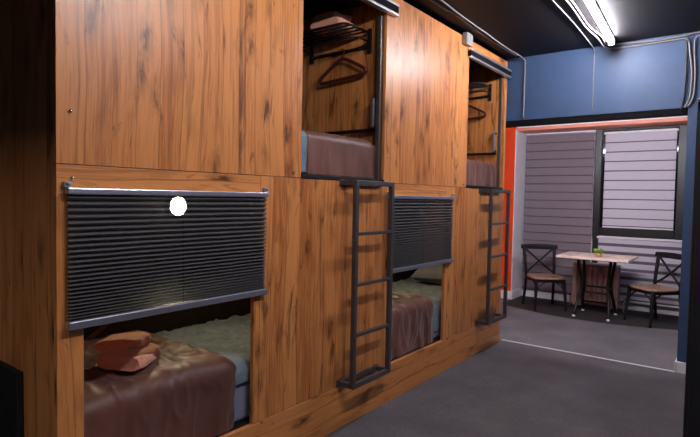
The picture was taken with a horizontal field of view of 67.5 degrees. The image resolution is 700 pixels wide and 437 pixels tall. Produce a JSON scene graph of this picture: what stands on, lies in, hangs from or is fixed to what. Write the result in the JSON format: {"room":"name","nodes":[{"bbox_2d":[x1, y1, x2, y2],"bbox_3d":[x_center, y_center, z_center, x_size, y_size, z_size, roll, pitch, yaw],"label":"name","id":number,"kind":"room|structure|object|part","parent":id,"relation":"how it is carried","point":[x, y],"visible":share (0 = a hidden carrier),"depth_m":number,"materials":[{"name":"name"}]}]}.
{"room":"dormitory","nodes":[
{"label":"dormitory","id":0,"kind":"room"},
{"bbox_2d":[324,298,685,436],"bbox_3d":[0.398,1.324,3.301,4.360,0.054,10.028,3,3,37],"label":"floor","id":1,"kind":"structure","parent":0,"point":[505,389],"depth_m":3.92,"materials":[{"name":"grey carpet"}]},
{"bbox_2d":[0,0,507,436],"bbox_3d":[-0.105,-0.127,3.814,0.898,2.785,4.242,3,3,37],"label":"bunk","id":2,"kind":"object","parent":1,"relation":"on","point":[215,87],"visible":0.82,"depth_m":2.69,"materials":[{"name":"brown wood"}]},
{"bbox_2d":[0,360,23,436],"bbox_3d":[-1.536,0.947,2.248,0.597,0.714,0.026,3,3,37],"label":"board","id":3,"kind":"object","parent":2,"relation":"attached to","point":[11,378],"visible":1,"depth_m":2.08,"materials":[{"name":"black laminate"}]},
{"bbox_3d":[-1.401,-0.083,2.149,0.865,2.785,0.022,3,3,37],"label":"panel","id":4,"kind":"part","parent":2,"relation":"part of","materials":[{"name":"brown wood"}]},
{"bbox_2d":[62,181,268,330],"bbox_3d":[-0.721,0.126,2.272,0.033,0.539,0.994,3,3,37],"label":"blind","id":5,"kind":"object","parent":2,"relation":"attached to","point":[133,253],"visible":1,"depth_m":2.17,"materials":[{"name":"fabric"}]},
{"bbox_3d":[-0.726,0.380,2.282,0.028,0.030,0.977,3,3,37],"label":"rail","id":6,"kind":"part","parent":5,"relation":"part of","materials":[{"name":"metal"}]},
{"bbox_3d":[-0.716,-0.109,2.261,0.030,0.024,0.981,3,3,37],"label":"head rail","id":7,"kind":"part","parent":5,"relation":"part of","materials":[{"name":"metal"}]},
{"bbox_3d":[-0.722,0.138,2.272,0.002,0.471,0.003,3,3,37],"label":"cord","id":8,"kind":"part","parent":5,"relation":"part of","materials":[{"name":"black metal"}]},
{"bbox_3d":[-0.653,-0.840,2.345,0.024,1.261,1.274,3,3,37],"label":"panel","id":9,"kind":"part","parent":2,"relation":"part of","materials":[{"name":"brown wood"}]},
{"bbox_2d":[65,164,367,179],"bbox_3d":[-0.770,-0.355,2.984,0.784,0.236,2.069,3,3,37],"label":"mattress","id":10,"kind":"object","parent":2,"relation":"on","point":[65,164],"visible":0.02,"depth_m":2.49,"materials":[{"name":"white fabric"}]},
{"bbox_2d":[301,130,306,171],"bbox_3d":[-0.805,-0.391,2.899,0.816,0.245,0.818,3,3,37],"label":"duvet","id":11,"kind":"object","parent":10,"relation":"on","point":[304,135],"visible":0.02,"depth_m":2.95,"materials":[{"name":"blue fabric"}]},
{"bbox_2d":[303,130,374,178],"bbox_3d":[-0.346,-0.406,3.494,0.824,0.264,0.731,3,3,37],"label":"bedspread","id":12,"kind":"object","parent":10,"relation":"on","point":[327,154],"visible":0.59,"depth_m":3.20,"materials":[{"name":"brown fabric"}]},
{"bbox_2d":[234,381,249,422],"bbox_3d":[-0.784,0.890,3.028,0.807,0.265,2.069,3,3,37],"label":"mattress","id":13,"kind":"object","parent":2,"relation":"on","point":[242,391],"visible":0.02,"depth_m":2.67,"materials":[{"name":"white fabric"}]},
{"bbox_2d":[84,330,235,436],"bbox_3d":[-1.138,0.847,2.532,0.838,0.379,0.854,3,3,37],"label":"bedspread","id":14,"kind":"object","parent":13,"relation":"on","point":[187,390],"visible":0.54,"depth_m":2.34,"materials":[{"name":"brown fabric"}]},
{"bbox_2d":[97,343,160,370],"bbox_3d":[-1.006,0.627,2.397,0.229,0.086,0.194,1,2,6],"label":"folded towel","id":15,"kind":"object","parent":14,"relation":"on","point":[133,359],"visible":0.91,"depth_m":2.31,"materials":[{"name":"fabric"}]},
{"bbox_2d":[94,332,150,350],"bbox_3d":[-1.050,0.573,2.438,0.217,0.074,0.155,1,2,1],"label":"folded towel","id":16,"kind":"object","parent":15,"relation":"on","point":[122,341],"visible":1,"depth_m":2.37,"materials":[{"name":"orange fabric"}]},
{"bbox_2d":[154,313,250,385],"bbox_3d":[-0.544,0.745,3.317,0.834,0.122,1.321,3,3,37],"label":"duvet","id":17,"kind":"object","parent":13,"relation":"on","point":[229,338],"visible":0.23,"depth_m":3.07,"materials":[{"name":"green fabric"}]},
{"bbox_3d":[-0.468,-0.144,4.062,0.020,2.785,4.150,3,3,37],"label":"panel","id":18,"kind":"part","parent":2,"relation":"part of","materials":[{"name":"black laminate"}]},
{"bbox_3d":[-0.102,0.401,3.146,0.024,1.258,1.283,3,3,37],"label":"panel","id":19,"kind":"part","parent":2,"relation":"part of","materials":[{"name":"brown wood"}]},
{"bbox_3d":[-0.729,-1.474,2.921,0.844,0.044,2.079,3,3,37],"label":"roof panel","id":20,"kind":"part","parent":2,"relation":"part of","materials":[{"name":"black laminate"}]},
{"bbox_2d":[303,22,371,63],"bbox_3d":[-0.155,-1.216,3.620,0.554,0.167,0.283,3,3,37],"label":"towel rack","id":21,"kind":"object","parent":2,"relation":"attached to","point":[312,43],"visible":0.91,"depth_m":3.58,"materials":[{"name":"black metal"}]},
{"bbox_2d":[310,17,354,36],"bbox_3d":[-0.122,-1.311,3.584,0.276,0.065,0.198,3,3,37],"label":"folded towel","id":22,"kind":"object","parent":21,"relation":"on","point":[332,20],"visible":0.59,"depth_m":3.52,"materials":[{"name":"fabric"}]},
{"bbox_2d":[313,11,351,21],"bbox_3d":[-0.119,-1.365,3.590,0.223,0.062,0.184,3,3,37],"label":"folded towel","id":23,"kind":"object","parent":22,"relation":"on","point":[333,13],"visible":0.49,"depth_m":3.52,"materials":[{"name":"brown fabric"}]},
{"bbox_3d":[-0.158,-1.268,3.613,0.540,0.016,0.270,3,3,37],"label":"shelf frame","id":24,"kind":"part","parent":21,"relation":"part of","materials":[{"name":"black metal"}]},
{"bbox_3d":[-0.073,-1.180,3.730,0.497,0.022,0.011,3,3,37],"label":"hook rail","id":25,"kind":"part","parent":21,"relation":"part of","materials":[{"name":"black metal"}]},
{"bbox_2d":[319,48,366,85],"bbox_3d":[-0.052,-1.073,3.677,0.426,0.238,0.025,3,3,37],"label":"hanger","id":26,"kind":"object","parent":21,"relation":"hanging from","point":[342,58],"visible":1,"depth_m":3.67,"materials":[{"name":"brown wood"}]},
{"bbox_3d":[-0.027,-0.242,3.196,0.028,0.020,0.810,3,3,37],"label":"edge trim","id":27,"kind":"part","parent":2,"relation":"part of","materials":[{"name":"black metal"}]},
{"bbox_2d":[324,98,375,134],"bbox_3d":[-0.001,-0.703,3.651,0.462,0.222,0.068,3,3,37],"label":"grab rail","id":28,"kind":"object","parent":2,"relation":"attached to","point":[373,100],"visible":0.86,"depth_m":3.56,"materials":[{"name":"black metal"}]},
{"bbox_3d":[0.152,-0.707,3.504,0.022,0.196,0.020,3,3,37],"label":"vertical handle","id":29,"kind":"part","parent":28,"relation":"part of","materials":[{"name":"grey metal"}]},
{"bbox_3d":[0.210,1.150,3.601,0.027,0.262,4.231,3,3,37],"label":"board","id":30,"kind":"part","parent":2,"relation":"part of","materials":[{"name":"brown wood"}]},
{"bbox_2d":[336,179,394,389],"bbox_3d":[0.107,0.392,3.294,0.119,1.258,0.438,3,3,37],"label":"ladder","id":31,"kind":"object","parent":2,"relation":"attached to","point":[350,382],"visible":1,"depth_m":3.21,"materials":[{"name":"grey metal"}]},
{"bbox_3d":[0.097,1.001,3.318,0.117,0.029,0.412,3,3,37],"label":"foot frame","id":32,"kind":"part","parent":31,"relation":"part of","materials":[{"name":"grey metal"}]},
{"bbox_3d":[0.119,-0.217,3.268,0.117,0.029,0.412,3,3,37],"label":"frame","id":33,"kind":"part","parent":31,"relation":"part of","materials":[{"name":"grey metal"}]},
{"bbox_2d":[362,0,398,17],"bbox_3d":[0.018,-1.385,3.137,0.036,0.083,0.986,3,3,37],"label":"roller blind cassette","id":34,"kind":"object","parent":2,"relation":"attached to","point":[390,7],"visible":1,"depth_m":3.41,"materials":[{"name":"metal"}]},
{"bbox_2d":[386,192,455,273],"bbox_3d":[0.555,0.088,3.939,0.033,0.559,0.989,3,3,37],"label":"blind","id":35,"kind":"object","parent":2,"relation":"attached to","point":[423,225],"visible":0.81,"depth_m":3.92,"materials":[{"name":"fabric"}]},
{"bbox_3d":[0.550,0.352,3.950,0.028,0.030,0.971,3,3,37],"label":"rail","id":36,"kind":"part","parent":35,"relation":"part of","materials":[{"name":"metal"}]},
{"bbox_3d":[0.560,-0.156,3.928,0.030,0.024,0.976,3,3,37],"label":"head rail","id":37,"kind":"part","parent":35,"relation":"part of","materials":[{"name":"metal"}]},
{"bbox_3d":[0.616,-0.885,4.003,0.024,1.261,1.278,3,3,37],"label":"panel","id":38,"kind":"part","parent":2,"relation":"part of","materials":[{"name":"brown wood"}]},
{"bbox_2d":[433,330,440,338],"bbox_3d":[0.491,0.842,4.693,0.807,0.270,2.017,3,3,37],"label":"mattress","id":39,"kind":"object","parent":2,"relation":"on","point":[436,334],"visible":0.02,"depth_m":4.33,"materials":[{"name":"white fabric"}]},
{"bbox_2d":[391,291,433,359],"bbox_3d":[0.136,0.795,4.195,0.838,0.393,0.803,3,3,37],"label":"bedspread","id":40,"kind":"object","parent":39,"relation":"on","point":[412,315],"visible":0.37,"depth_m":3.98,"materials":[{"name":"fabric"}]},
{"bbox_2d":[392,278,441,332],"bbox_3d":[0.677,0.776,4.920,0.818,0.266,1.432,3,3,37],"label":"duvet","id":41,"kind":"object","parent":39,"relation":"on","point":[433,291],"visible":0.26,"depth_m":4.78,"materials":[{"name":"green fabric"}]},
{"bbox_2d":[411,264,441,283],"bbox_3d":[0.985,0.532,5.205,0.656,0.222,0.447,2,3,32],"label":"pillow","id":42,"kind":"object","parent":41,"relation":"on","point":[431,274],"visible":0.26,"depth_m":5.11,"materials":[{"name":"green fabric"}]},
{"bbox_2d":[462,32,472,46],"bbox_3d":[0.985,-1.497,4.384,0.051,0.098,0.109,3,3,37],"label":"box","id":43,"kind":"object","parent":2,"relation":"attached to","point":[467,39],"visible":1,"depth_m":4.35,"materials":[{"name":"grey plastic"}]},
{"bbox_3d":[1.139,0.357,4.768,0.024,1.258,1.237,3,3,37],"label":"panel","id":44,"kind":"part","parent":2,"relation":"part of","materials":[{"name":"brown wood"}]},
{"bbox_3d":[0.546,-1.519,4.587,0.844,0.044,2.025,3,3,37],"label":"roof panel","id":45,"kind":"part","parent":2,"relation":"part of","materials":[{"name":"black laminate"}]},
{"bbox_2d":[468,82,491,100],"bbox_3d":[1.104,-1.260,5.265,0.554,0.167,0.283,3,3,37],"label":"towel rack","id":46,"kind":"object","parent":2,"relation":"attached to","point":[472,85],"visible":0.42,"depth_m":5.20,"materials":[{"name":"black metal"}]},
{"bbox_2d":[468,99,486,119],"bbox_3d":[1.189,-1.105,5.336,0.426,0.238,0.025,3,3,37],"label":"hanger","id":47,"kind":"object","parent":46,"relation":"hanging from","point":[471,106],"visible":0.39,"depth_m":5.26,"materials":[{"name":"brown wood"}]},
{"bbox_3d":[1.186,-1.224,5.375,0.497,0.022,0.011,3,3,37],"label":"hook rail","id":48,"kind":"part","parent":46,"relation":"part of","materials":[{"name":"black metal"}]},
{"bbox_3d":[1.101,-1.313,5.258,0.540,0.016,0.270,3,3,37],"label":"shelf frame","id":49,"kind":"part","parent":46,"relation":"part of","materials":[{"name":"black metal"}]},
{"bbox_2d":[467,132,496,155],"bbox_3d":[1.259,-0.747,5.296,0.462,0.222,0.068,3,3,37],"label":"grab rail","id":50,"kind":"object","parent":2,"relation":"attached to","point":[494,133],"visible":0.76,"depth_m":5.18,"materials":[{"name":"black metal"}]},
{"bbox_3d":[1.411,-0.752,5.149,0.022,0.196,0.020,3,3,37],"label":"vertical handle","id":51,"kind":"part","parent":50,"relation":"part of","materials":[{"name":"grey metal"}]},
{"bbox_3d":[1.248,-0.287,4.861,0.028,0.020,0.826,3,3,37],"label":"edge trim","id":52,"kind":"part","parent":2,"relation":"part of","materials":[{"name":"black metal"}]},
{"bbox_3d":[1.150,-0.173,5.481,0.865,2.785,0.069,3,3,37],"label":"panel","id":53,"kind":"part","parent":2,"relation":"part of","materials":[{"name":"brown wood"}]},
{"bbox_2d":[468,48,511,78],"bbox_3d":[1.298,-1.413,4.810,0.036,0.080,0.926,3,3,37],"label":"roller blind cassette","id":54,"kind":"object","parent":2,"relation":"attached to","point":[474,55],"visible":1,"depth_m":4.73,"materials":[{"name":"metal"}]},
{"bbox_2d":[475,189,510,325],"bbox_3d":[1.347,0.346,4.915,0.119,1.240,0.475,3,3,37],"label":"ladder","id":55,"kind":"object","parent":2,"relation":"attached to","point":[486,320],"visible":1,"depth_m":4.81,"materials":[{"name":"grey metal"}]},
{"bbox_3d":[1.337,0.946,4.939,0.117,0.029,0.449,3,3,37],"label":"foot frame","id":56,"kind":"part","parent":55,"relation":"part of","materials":[{"name":"grey metal"}]},
{"bbox_3d":[1.359,-0.255,4.889,0.117,0.029,0.449,3,3,37],"label":"frame","id":57,"kind":"part","parent":55,"relation":"part of","materials":[{"name":"grey metal"}]},
{"bbox_3d":[0.504,-0.392,4.649,0.784,0.220,2.017,3,3,37],"label":"mattress","id":58,"kind":"object","parent":2,"relation":"on","visible":0},
{"bbox_2d":[466,159,495,186],"bbox_3d":[0.872,-0.438,5.084,0.826,0.243,0.882,3,3,37],"label":"bedspread","id":59,"kind":"object","parent":58,"relation":"on","point":[478,173],"visible":0.44,"depth_m":4.87,"materials":[{"name":"fabric"}]},
{"bbox_2d":[502,339,673,371],"bbox_3d":[2.139,1.261,4.870,1.498,0.006,0.015,3,3,37],"label":"trim","id":60,"kind":"structure","parent":1,"relation":"on","point":[502,339],"depth_m":4.80,"materials":[{"name":"white paint"}]},
{"bbox_2d":[502,296,678,329],"bbox_3d":[3.103,1.204,6.705,2.195,0.004,1.068,3,3,37],"label":"rug","id":61,"kind":"object","parent":1,"relation":"on","point":[594,313],"visible":0.82,"depth_m":6.63,"materials":[{"name":"grey carpet"}]},
{"bbox_2d":[521,244,566,311],"bbox_3d":[2.582,0.772,6.959,0.497,0.835,0.504,1,2,-1],"label":"bistro chair","id":62,"kind":"object","parent":61,"relation":"on","point":[552,278],"visible":1,"depth_m":7.11,"materials":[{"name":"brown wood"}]},
{"bbox_3d":[2.381,0.770,7.155,0.044,0.815,0.110,0,2,-16],"label":"leg","id":63,"kind":"part","parent":62,"relation":"part of","materials":[{"name":"black metal"}]},
{"bbox_3d":[2.392,0.987,6.757,0.047,0.412,0.088,3,3,36],"label":"leg","id":64,"kind":"part","parent":62,"relation":"part of","materials":[{"name":"black metal"}]},
{"bbox_3d":[2.587,0.382,7.169,0.497,0.074,0.054,1,2,-1],"label":"crest rail","id":65,"kind":"part","parent":62,"relation":"part of","materials":[{"name":"black metal"}]},
{"bbox_3d":[2.583,0.768,6.934,0.434,0.026,0.427,1,2,-1],"label":"seat","id":66,"kind":"part","parent":62,"relation":"part of","materials":[{"name":"brown wood"}]},
{"bbox_3d":[2.780,0.777,7.159,0.044,0.815,0.110,2,2,15],"label":"leg","id":67,"kind":"part","parent":62,"relation":"part of","materials":[{"name":"black metal"}]},
{"bbox_3d":[2.770,0.994,6.761,0.047,0.412,0.088,-1,3,-37],"label":"leg","id":68,"kind":"part","parent":62,"relation":"part of","materials":[{"name":"black metal"}]},
{"bbox_2d":[568,261,624,311],"bbox_3d":[3.260,0.897,6.930,0.686,0.606,0.114,3,3,37],"label":"cabinet","id":69,"kind":"object","parent":61,"relation":"on","point":[596,273],"visible":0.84,"depth_m":6.90,"materials":[{"name":"brown wood"}]},
{"bbox_3d":[3.228,1.100,6.919,0.327,0.015,0.025,3,3,37],"label":"rail","id":70,"kind":"part","parent":69,"relation":"part of","materials":[{"name":"black metal"}]},
{"bbox_2d":[573,261,620,266],"bbox_3d":[3.261,0.605,6.925,0.561,0.022,0.109,3,3,37],"label":"frame","id":71,"kind":"object","parent":69,"relation":"attached to","point":[588,264],"depth_m":6.92,"materials":[{"name":"paint"}]},
{"bbox_2d":[556,251,637,321],"bbox_3d":[3.056,0.836,6.512,0.807,0.754,0.654,3,3,37],"label":"bistro table","id":72,"kind":"object","parent":61,"relation":"on","point":[610,258],"visible":1,"depth_m":6.47,"materials":[{"name":"laminate"}]},
{"bbox_3d":[2.821,0.839,6.504,0.182,0.708,0.055,-1,3,-36],"label":"leg","id":73,"kind":"part","parent":72,"relation":"part of","materials":[{"name":"black metal"}]},
{"bbox_3d":[3.002,0.833,6.740,0.055,0.708,0.182,2,3,20],"label":"leg","id":74,"kind":"part","parent":72,"relation":"part of","materials":[{"name":"black metal"}]},
{"bbox_2d":[593,248,603,256],"bbox_3d":[3.011,0.409,6.353,0.145,0.110,0.120,0,3,-33],"label":"potted succulent","id":75,"kind":"object","parent":72,"relation":"on","point":[598,252],"visible":1,"depth_m":6.33,"materials":[{"name":"green plant"}]},
{"bbox_2d":[594,253,601,256],"bbox_3d":[3.010,0.440,6.358,0.089,0.048,0.089,3,3,37],"label":"pot","id":76,"kind":"object","parent":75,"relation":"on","point":[595,254],"depth_m":6.32,"materials":[{"name":"brown ceramic"}]},
{"bbox_3d":[3.109,0.854,6.284,0.055,0.708,0.182,2,3,20],"label":"leg","id":77,"kind":"part","parent":72,"relation":"part of","materials":[{"name":"black metal"}]},
{"bbox_3d":[3.290,0.847,6.520,0.182,0.708,0.055,-1,3,-36],"label":"leg","id":78,"kind":"part","parent":72,"relation":"part of","materials":[{"name":"black metal"}]},
{"bbox_2d":[623,252,680,327],"bbox_3d":[3.599,0.823,6.175,0.504,0.835,0.497,1,2,-13],"label":"bistro chair","id":79,"kind":"object","parent":61,"relation":"on","point":[654,290],"visible":0.85,"depth_m":6.20,"materials":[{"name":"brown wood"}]},
{"bbox_3d":[3.350,1.022,6.322,0.088,0.412,0.047,2,3,24],"label":"leg","id":80,"kind":"part","parent":79,"relation":"part of","materials":[{"name":"black metal"}]},
{"bbox_3d":[3.432,1.039,5.953,0.047,0.412,0.088,3,3,41],"label":"leg","id":81,"kind":"part","parent":79,"relation":"part of","materials":[{"name":"black metal"}]},
{"bbox_3d":[3.575,0.818,6.169,0.427,0.026,0.434,1,2,-13],"label":"seat","id":82,"kind":"part","parent":79,"relation":"part of","materials":[{"name":"brown wood"}]},
{"bbox_3d":[3.749,0.826,6.413,0.110,0.815,0.044,0,3,-28],"label":"leg","id":83,"kind":"part","parent":79,"relation":"part of","materials":[{"name":"black metal"}]},
{"bbox_3d":[3.826,0.444,6.208,0.054,0.074,0.497,1,2,-13],"label":"crest rail","id":84,"kind":"part","parent":79,"relation":"part of","materials":[{"name":"black metal"}]},
{"bbox_2d":[683,98,699,436],"bbox_3d":[1.520,0.481,1.884,0.489,1.788,0.501,3,3,37],"label":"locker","id":85,"kind":"object","parent":1,"relation":"on","point":[691,421],"visible":1,"depth_m":1.84,"materials":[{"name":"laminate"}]},
{"bbox_3d":[1.389,0.472,1.712,0.465,1.706,0.017,3,3,37],"label":"door","id":86,"kind":"part","parent":85,"relation":"part of","materials":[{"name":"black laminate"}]},
{"bbox_2d":[501,127,516,290],"bbox_3d":[1.999,-0.104,7.968,1.128,2.474,0.392,3,3,37],"label":"wall","id":87,"kind":"structure","parent":0,"point":[510,139],"depth_m":7.50,"materials":[{"name":"paint"}]},
{"bbox_2d":[501,290,510,298],"bbox_3d":[1.857,1.077,7.849,1.141,0.120,0.010,3,3,37],"label":"baseboard","id":88,"kind":"structure","parent":87,"relation":"attached to","point":[502,291],"depth_m":7.53,"materials":[{"name":"white paint"}]},
{"bbox_2d":[511,288,521,299],"bbox_3d":[2.437,1.095,7.656,0.012,0.120,0.408,3,3,37],"label":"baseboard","id":89,"kind":"structure","parent":87,"relation":"attached to","point":[516,293],"depth_m":7.63,"materials":[{"name":"white paint"}]},
{"bbox_2d":[511,130,525,290],"bbox_3d":[2.450,-0.054,7.621,0.013,2.420,0.397,3,3,37],"label":"trim reveal","id":90,"kind":"structure","parent":87,"relation":"attached to","point":[520,142],"depth_m":7.59,"materials":[{"name":"white paint"}]},
{"bbox_2d":[403,0,699,59],"bbox_3d":[-0.027,-1.510,1.861,3.510,0.065,7.347,3,3,37],"label":"ceiling","id":91,"kind":"structure","parent":0,"point":[527,28],"depth_m":4.08,"materials":[{"name":"black paint"}]},
{"bbox_2d":[430,0,516,56],"bbox_3d":[0.921,-1.540,4.128,0.029,0.014,2.290,3,3,36],"label":"cable conduit","id":92,"kind":"object","parent":91,"relation":"attached to","point":[433,1],"visible":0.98,"depth_m":4.18,"materials":[{"name":"black plastic"}]},
{"bbox_2d":[584,0,614,45],"bbox_3d":[1.880,-1.497,3.949,0.048,0.063,1.297,3,3,34],"label":"tube light","id":93,"kind":"object","parent":91,"relation":"attached to","point":[592,5],"visible":1,"depth_m":3.94,"materials":[{"name":"white paint"}]},
{"bbox_2d":[570,0,699,44],"bbox_3d":[2.106,-1.492,3.639,0.971,0.031,1.862,3,3,37],"label":"cable conduit","id":94,"kind":"object","parent":91,"relation":"attached to","point":[572,2],"visible":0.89,"depth_m":4.34,"materials":[{"name":"white plastic"}]},
{"bbox_2d":[505,32,690,120],"bbox_3d":[1.489,-1.316,5.374,3.370,0.665,0.109,3,3,37],"label":"wall","id":95,"kind":"structure","parent":0,"point":[646,77],"depth_m":4.72,"materials":[{"name":"blue paint"}]},
{"bbox_2d":[440,0,525,117],"bbox_3d":[0.978,-1.254,4.168,0.049,0.589,2.411,3,3,37],"label":"cable conduit","id":96,"kind":"object","parent":95,"relation":"attached to","point":[444,2],"visible":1,"depth_m":4.62,"materials":[{"name":"white plastic"}]},
{"bbox_2d":[552,0,594,112],"bbox_3d":[1.657,-1.236,3.996,0.021,0.591,1.872,3,3,36],"label":"cable conduit","id":97,"kind":"object","parent":95,"relation":"attached to","point":[552,0],"visible":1,"depth_m":4.60,"materials":[{"name":"white plastic"}]},
{"bbox_2d":[506,108,687,127],"bbox_3d":[1.490,-0.960,5.401,3.367,0.049,0.124,3,3,37],"label":"trim","id":98,"kind":"structure","parent":95,"relation":"attached to","point":[677,111],"depth_m":4.74,"materials":[{"name":"black metal"}]},
{"bbox_2d":[680,40,687,108],"bbox_3d":[2.754,-1.185,4.317,0.038,0.561,0.015,3,3,37],"label":"cable conduit","id":99,"kind":"object","parent":95,"relation":"attached to","point":[686,56],"visible":1,"depth_m":4.31,"materials":[{"name":"grey plastic"}]},
{"bbox_2d":[687,35,699,106],"bbox_3d":[2.809,-1.204,4.274,0.082,0.574,0.014,3,3,37],"label":"cable conduit","id":100,"kind":"object","parent":95,"relation":"attached to","point":[696,37],"visible":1,"depth_m":4.27,"materials":[{"name":"white plastic"}]},
{"bbox_2d":[521,130,678,308],"bbox_3d":[3.085,-0.063,7.454,3.479,2.474,0.109,3,3,37],"label":"wall","id":101,"kind":"structure","parent":0,"point":[587,130],"depth_m":7.21,"materials":[{"name":"white paint"}]},
{"bbox_2d":[521,131,594,293],"bbox_3d":[2.934,-0.073,7.441,0.934,2.261,0.022,3,3,37],"label":"zebra blind","id":102,"kind":"object","parent":101,"relation":"attached to","point":[559,167],"visible":0.89,"depth_m":7.43,"materials":[{"name":"grey fabric"}]},
{"bbox_3d":[2.955,-1.194,7.395,0.934,0.015,0.022,3,3,37],"label":"head rail","id":103,"kind":"part","parent":102,"relation":"part of","materials":[{"name":"grey metal"}]},
{"bbox_2d":[592,239,597,262],"bbox_3d":[3.347,0.684,7.178,0.071,0.818,0.034,3,3,37],"label":"window","id":104,"kind":"structure","parent":101,"relation":"in","point":[594,241],"depth_m":7.15,"materials":[{"name":"black metal"}]},
{"bbox_2d":[522,290,678,315],"bbox_3d":[3.435,1.149,7.136,2.195,0.093,0.022,3,3,37],"label":"baseboard","id":105,"kind":"structure","parent":101,"relation":"attached to","point":[632,306],"depth_m":6.96,"materials":[{"name":"white paint"}]},
{"bbox_2d":[517,116,687,133],"bbox_3d":[3.359,-1.235,6.897,2.216,0.076,0.392,3,3,37],"label":"trim","id":106,"kind":"structure","parent":101,"relation":"attached to","point":[680,120],"depth_m":6.80,"materials":[{"name":"paint"}]},
{"bbox_2d":[592,125,686,239],"bbox_3d":[3.749,-0.442,6.823,1.052,1.477,0.061,3,3,37],"label":"window","id":107,"kind":"structure","parent":101,"relation":"in","point":[597,229],"depth_m":6.79,"materials":[{"name":"black metal"}]},
{"bbox_2d":[602,128,678,229],"bbox_3d":[3.728,-0.502,6.776,0.850,1.272,0.032,3,3,37],"label":"zebra blind","id":108,"kind":"object","parent":107,"relation":"attached to","point":[640,165],"visible":1,"depth_m":6.77,"materials":[{"name":"grey fabric"}]},
{"bbox_3d":[3.719,0.125,6.806,0.815,0.017,0.017,3,3,37],"label":"rail","id":109,"kind":"part","parent":108,"relation":"part of","materials":[{"name":"white paint"}]},
{"bbox_3d":[3.740,-1.125,6.752,0.824,0.024,0.028,3,3,37],"label":"head rail","id":110,"kind":"part","parent":108,"relation":"part of","materials":[{"name":"white paint"}]},
{"bbox_2d":[597,236,681,307],"bbox_3d":[3.794,0.680,6.760,1.155,0.850,0.032,3,3,37],"label":"zebra blind","id":111,"kind":"object","parent":101,"relation":"attached to","point":[640,270],"visible":0.37,"depth_m":6.77,"materials":[{"name":"grey fabric"}]},
{"bbox_3d":[3.803,0.267,6.744,1.129,0.024,0.028,3,3,37],"label":"head rail","id":112,"kind":"part","parent":111,"relation":"part of","materials":[{"name":"white paint"}]},
{"bbox_3d":[3.790,1.096,6.781,1.120,0.017,0.017,3,3,37],"label":"rail","id":113,"kind":"part","parent":111,"relation":"part of","materials":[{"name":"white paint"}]},
{"bbox_2d":[677,31,699,362],"bbox_3d":[4.031,-0.151,5.093,1.099,2.878,2.703,3,3,37],"label":"wall","id":114,"kind":"structure","parent":0,"point":[692,109],"depth_m":4.33,"materials":[{"name":"blue paint"}]},
{"bbox_2d":[565,0,692,107],"bbox_3d":[1.967,-1.210,3.755,0.688,0.608,1.865,3,3,37],"label":"cable conduit","id":115,"kind":"object","parent":114,"relation":"attached to","point":[567,1],"visible":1,"depth_m":4.29,"materials":[{"name":"white plastic"}]},
{"bbox_2d":[675,361,685,373],"bbox_3d":[2.830,1.252,4.340,0.238,0.094,0.013,3,3,37],"label":"baseboard","id":116,"kind":"structure","parent":114,"relation":"attached to","point":[680,366],"depth_m":4.38,"materials":[{"name":"white paint"}]}
]}

